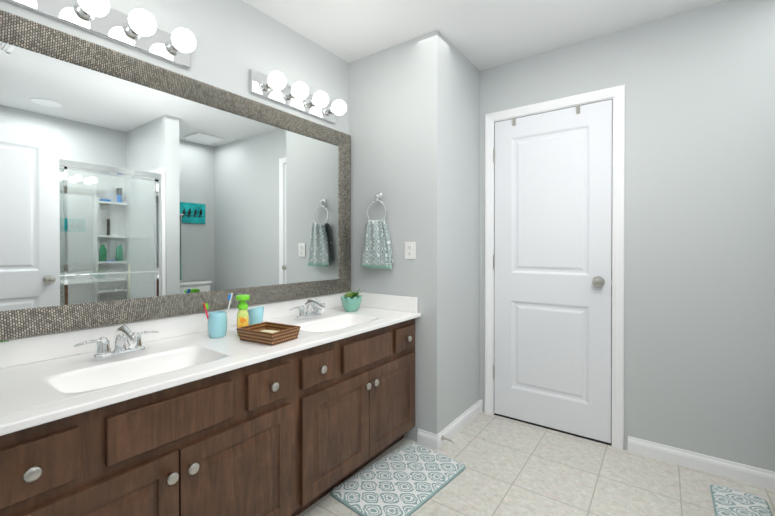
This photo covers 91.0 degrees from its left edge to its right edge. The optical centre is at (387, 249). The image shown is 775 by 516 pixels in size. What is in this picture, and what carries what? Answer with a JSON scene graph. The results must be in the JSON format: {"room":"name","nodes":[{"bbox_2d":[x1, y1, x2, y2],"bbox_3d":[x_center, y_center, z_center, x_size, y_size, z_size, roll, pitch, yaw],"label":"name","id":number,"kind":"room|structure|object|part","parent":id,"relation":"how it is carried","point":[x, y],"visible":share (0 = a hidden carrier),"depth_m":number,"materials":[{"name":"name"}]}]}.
{"room":"bathroom","nodes":[
{"label":"bathroom","id":0,"kind":"room"},
{"bbox_2d":[0,0,348,133],"bbox_3d":[-0.707,-0.057,2.096,0.120,2.430,2.855,0,0,36],"label":"wall","id":1,"kind":"structure","parent":0,"point":[237,41],"depth_m":1.92,"materials":[{"name":"grey paint"}]},
{"bbox_2d":[5,0,195,68],"bbox_3d":[-1.016,-0.871,1.421,0.166,0.118,0.624,0,0,36],"label":"light fixture","id":2,"kind":"object","parent":1,"relation":"attached to","point":[137,29],"visible":1,"depth_m":1.45,"materials":[{"name":"white glass"}]},
{"bbox_2d":[0,10,350,339],"bbox_3d":[-0.819,-0.240,1.800,0.040,1.050,1.905,0,0,36],"label":"mirror","id":3,"kind":"object","parent":1,"relation":"attached to","point":[132,189],"visible":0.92,"depth_m":1.56,"materials":[{"name":"clear glass"}]},
{"bbox_2d":[250,69,346,123],"bbox_3d":[-0.465,-0.876,2.180,0.166,0.118,0.624,0,0,36],"label":"light fixture","id":4,"kind":"object","parent":1,"relation":"attached to","point":[273,86],"visible":1,"depth_m":2.12,"materials":[{"name":"white glass"}]},
{"bbox_2d":[349,30,479,441],"bbox_3d":[0.234,-0.061,2.712,0.680,2.430,0.755,0,0,36],"label":"wall","id":5,"kind":"structure","parent":0,"point":[414,118],"depth_m":2.37,"materials":[{"name":"grey paint"}]},
{"bbox_2d":[361,193,393,268],"bbox_3d":[-0.068,-0.121,2.415,0.234,0.483,0.078,0,0,36],"label":"towel ring","id":6,"kind":"object","parent":5,"relation":"attached to","point":[377,252],"visible":1,"depth_m":2.38,"materials":[{"name":"teal fabric"}]},
{"bbox_2d":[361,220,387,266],"bbox_3d":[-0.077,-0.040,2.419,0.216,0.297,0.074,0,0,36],"label":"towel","id":7,"kind":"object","parent":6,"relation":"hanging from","point":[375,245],"depth_m":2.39,"materials":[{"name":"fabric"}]},
{"bbox_2d":[366,221,393,268],"bbox_3d":[-0.054,-0.030,2.406,0.201,0.301,0.048,0,0,36],"label":"towel","id":8,"kind":"object","parent":6,"relation":"hanging from","point":[379,255],"depth_m":2.38,"materials":[{"name":"fabric"}]},
{"bbox_2d":[405,242,414,258],"bbox_3d":[0.136,0.005,2.310,0.076,0.104,0.009,0,0,36],"label":"electrical outlet","id":9,"kind":"object","parent":5,"relation":"attached to","point":[409,250],"visible":1,"depth_m":2.31,"materials":[{"name":"white plastic"}]},
{"bbox_2d":[417,429,438,449],"bbox_3d":[0.238,1.115,2.240,0.138,0.083,0.014,0,0,36],"label":"baseboard","id":10,"kind":"structure","parent":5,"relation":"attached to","point":[426,438],"depth_m":2.24,"materials":[{"name":"white wood"}]},
{"bbox_2d":[436,400,480,450],"bbox_3d":[0.475,1.114,2.460,0.014,0.083,0.650,0,0,36],"label":"baseboard","id":11,"kind":"structure","parent":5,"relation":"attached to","point":[458,424],"depth_m":2.41,"materials":[{"name":"white wood"}]},
{"bbox_2d":[441,435,454,442],"bbox_3d":[0.355,1.105,2.213,0.080,0.030,0.030,0,0,36],"label":"door stop","id":12,"kind":"object","parent":11,"relation":"attached to","point":[447,439],"visible":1,"depth_m":2.21,"materials":[{"name":"grey metal"}]},
{"bbox_3d":[0.349,1.105,2.217,0.066,0.030,0.030,0,0,36],"label":"rod","id":13,"kind":"part","parent":12,"relation":"part of","materials":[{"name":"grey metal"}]},
{"bbox_2d":[242,0,725,70],"bbox_3d":[0.216,-1.314,0.679,3.270,0.100,4.055,0,0,36],"label":"ceiling","id":14,"kind":"structure","parent":0,"point":[480,35],"depth_m":2.12,"materials":[{"name":"white paint"}]},
{"bbox_2d":[480,68,490,411],"bbox_3d":[0.729,-0.061,2.744,0.083,2.430,0.120,0,0,36],"label":"wall","id":15,"kind":"structure","parent":0,"point":[485,91],"depth_m":2.71,"materials":[{"name":"grey paint"}]},
{"bbox_2d":[297,412,774,515],"bbox_3d":[0.216,1.205,0.693,3.270,0.082,4.055,0,0,36],"label":"floor","id":16,"kind":"structure","parent":0,"point":[515,468],"depth_m":1.90,"materials":[{"name":"tile"}]},
{"bbox_2d":[0,291,420,515],"bbox_3d":[-0.606,0.713,1.637,0.582,0.895,1.972,0,0,36],"label":"bathroom vanity","id":17,"kind":"object","parent":16,"relation":"on","point":[183,415],"visible":1,"depth_m":1.33,"materials":[{"name":"brown wood"}]},
{"bbox_2d":[0,291,420,435],"bbox_3d":[-0.610,0.393,1.638,0.572,0.210,1.972,0,0,36],"label":"countertop","id":18,"kind":"structure","parent":17,"relation":"on","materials":[{"name":"white stone"}]},
{"bbox_2d":[73,325,159,360],"bbox_3d":[-0.928,0.324,1.348,0.163,0.114,0.268,0,0,36],"label":"faucet","id":19,"kind":"object","parent":18,"relation":"on","point":[135,351],"depth_m":1.35,"materials":[{"name":"silver metal"}]},
{"bbox_2d":[203,293,232,337],"bbox_3d":[-0.743,0.285,1.665,0.079,0.189,0.108,0,0,36],"label":"toothbrush holder","id":20,"kind":"object","parent":18,"relation":"on","point":[217,324],"visible":0.98,"depth_m":1.64,"materials":[{"name":"teal ceramic"}]},
{"bbox_3d":[-0.712,0.277,1.676,0.031,0.174,0.052,0,0,36],"label":"brush handle","id":21,"kind":"part","parent":20,"relation":"part of","materials":[{"name":"white plastic"}]},
{"bbox_2d":[236,294,249,335],"bbox_3d":[-0.643,0.290,1.695,0.080,0.178,0.072,0,0,36],"label":"soap dispenser","id":22,"kind":"object","parent":18,"relation":"on","point":[242,317],"visible":0.81,"depth_m":1.67,"materials":[{"name":"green plastic"}]},
{"bbox_2d":[237,309,248,335],"bbox_3d":[-0.644,0.320,1.695,0.079,0.118,0.072,0,0,36],"label":"bottle","id":23,"kind":"object","parent":22,"relation":"attached to","point":[242,315],"depth_m":1.66,"materials":[{"name":"yellow plastic"}]},
{"bbox_2d":[248,306,263,324],"bbox_3d":[-0.636,0.324,1.838,0.076,0.108,0.076,0,0,36],"label":"cup","id":24,"kind":"object","parent":18,"relation":"on","point":[255,315],"visible":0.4,"depth_m":1.81,"materials":[{"name":"teal ceramic"}]},
{"bbox_2d":[237,322,300,345],"bbox_3d":[-0.502,0.353,1.614,0.212,0.053,0.164,0,0,29],"label":"wicker basket","id":25,"kind":"object","parent":18,"relation":"on","point":[269,333],"visible":1,"depth_m":1.58,"materials":[{"name":"brown wicker"}]},
{"bbox_2d":[289,298,325,319],"bbox_3d":[-0.397,0.320,2.081,0.163,0.114,0.268,0,0,36],"label":"faucet","id":26,"kind":"object","parent":18,"relation":"on","point":[312,306],"depth_m":2.07,"materials":[{"name":"silver metal"}]},
{"bbox_2d":[341,289,363,311],"bbox_3d":[-0.218,0.306,2.349,0.141,0.139,0.166,0,0,36],"label":"plant pot","id":27,"kind":"object","parent":18,"relation":"on","point":[351,301],"visible":1,"depth_m":2.30,"materials":[{"name":"teal ceramic"}]},
{"bbox_2d":[330,442,464,515],"bbox_3d":[0.071,1.149,1.919,0.385,0.018,0.640,0,0,42],"label":"area rug","id":28,"kind":"object","parent":16,"relation":"on","point":[409,479],"visible":0.98,"depth_m":1.86,"materials":[{"name":"teal"}]},
{"bbox_2d":[710,484,772,515],"bbox_3d":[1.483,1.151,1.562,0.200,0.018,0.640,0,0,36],"label":"area rug","id":29,"kind":"object","parent":16,"relation":"on","point":[727,501],"visible":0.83,"depth_m":1.71,"materials":[{"name":"teal"}]},
{"bbox_2d":[491,0,774,471],"bbox_3d":[1.728,-0.057,2.019,2.387,2.430,0.120,0,0,36],"label":"wall","id":30,"kind":"structure","parent":0,"point":[699,314],"depth_m":2.02,"materials":[{"name":"grey paint"}]},
{"bbox_2d":[493,148,494,378],"bbox_3d":[0.742,0.097,2.658,0.013,1.605,0.014,0,0,36],"label":"closet door hinges","id":31,"kind":"object","parent":30,"relation":"attached to","point":[493,261],"visible":1,"depth_m":2.65,"materials":[{"name":"grey metal"}]},
{"bbox_2d":[494,99,611,442],"bbox_3d":[1.044,0.129,2.467,0.707,2.030,0.035,0,0,36],"label":"closet door","id":32,"kind":"structure","parent":30,"relation":"in","point":[553,259],"depth_m":2.43,"materials":[{"name":"white wood"}]},
{"bbox_2d":[512,118,515,125],"bbox_3d":[0.856,-0.863,2.574,0.022,0.052,0.004,0,0,36],"label":"hook","id":33,"kind":"object","parent":32,"relation":"attached to","point":[514,119],"depth_m":2.57,"materials":[{"name":"grey metal"}]},
{"bbox_2d":[576,105,579,113],"bbox_3d":[1.173,-0.862,2.344,0.022,0.052,0.004,0,0,36],"label":"hook","id":34,"kind":"object","parent":32,"relation":"attached to","point":[577,112],"depth_m":2.34,"materials":[{"name":"grey metal"}]},
{"bbox_2d":[485,85,624,449],"bbox_3d":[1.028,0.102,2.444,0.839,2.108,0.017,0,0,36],"label":"trim","id":35,"kind":"structure","parent":30,"relation":"attached to","point":[617,93],"depth_m":2.23,"materials":[{"name":"white wood"}]},
{"bbox_2d":[628,436,774,489],"bbox_3d":[1.894,1.118,1.823,1.261,0.083,0.014,0,0,36],"label":"baseboard","id":36,"kind":"structure","parent":30,"relation":"attached to","point":[760,477],"depth_m":1.99,"materials":[{"name":"white wood"}]}
]}

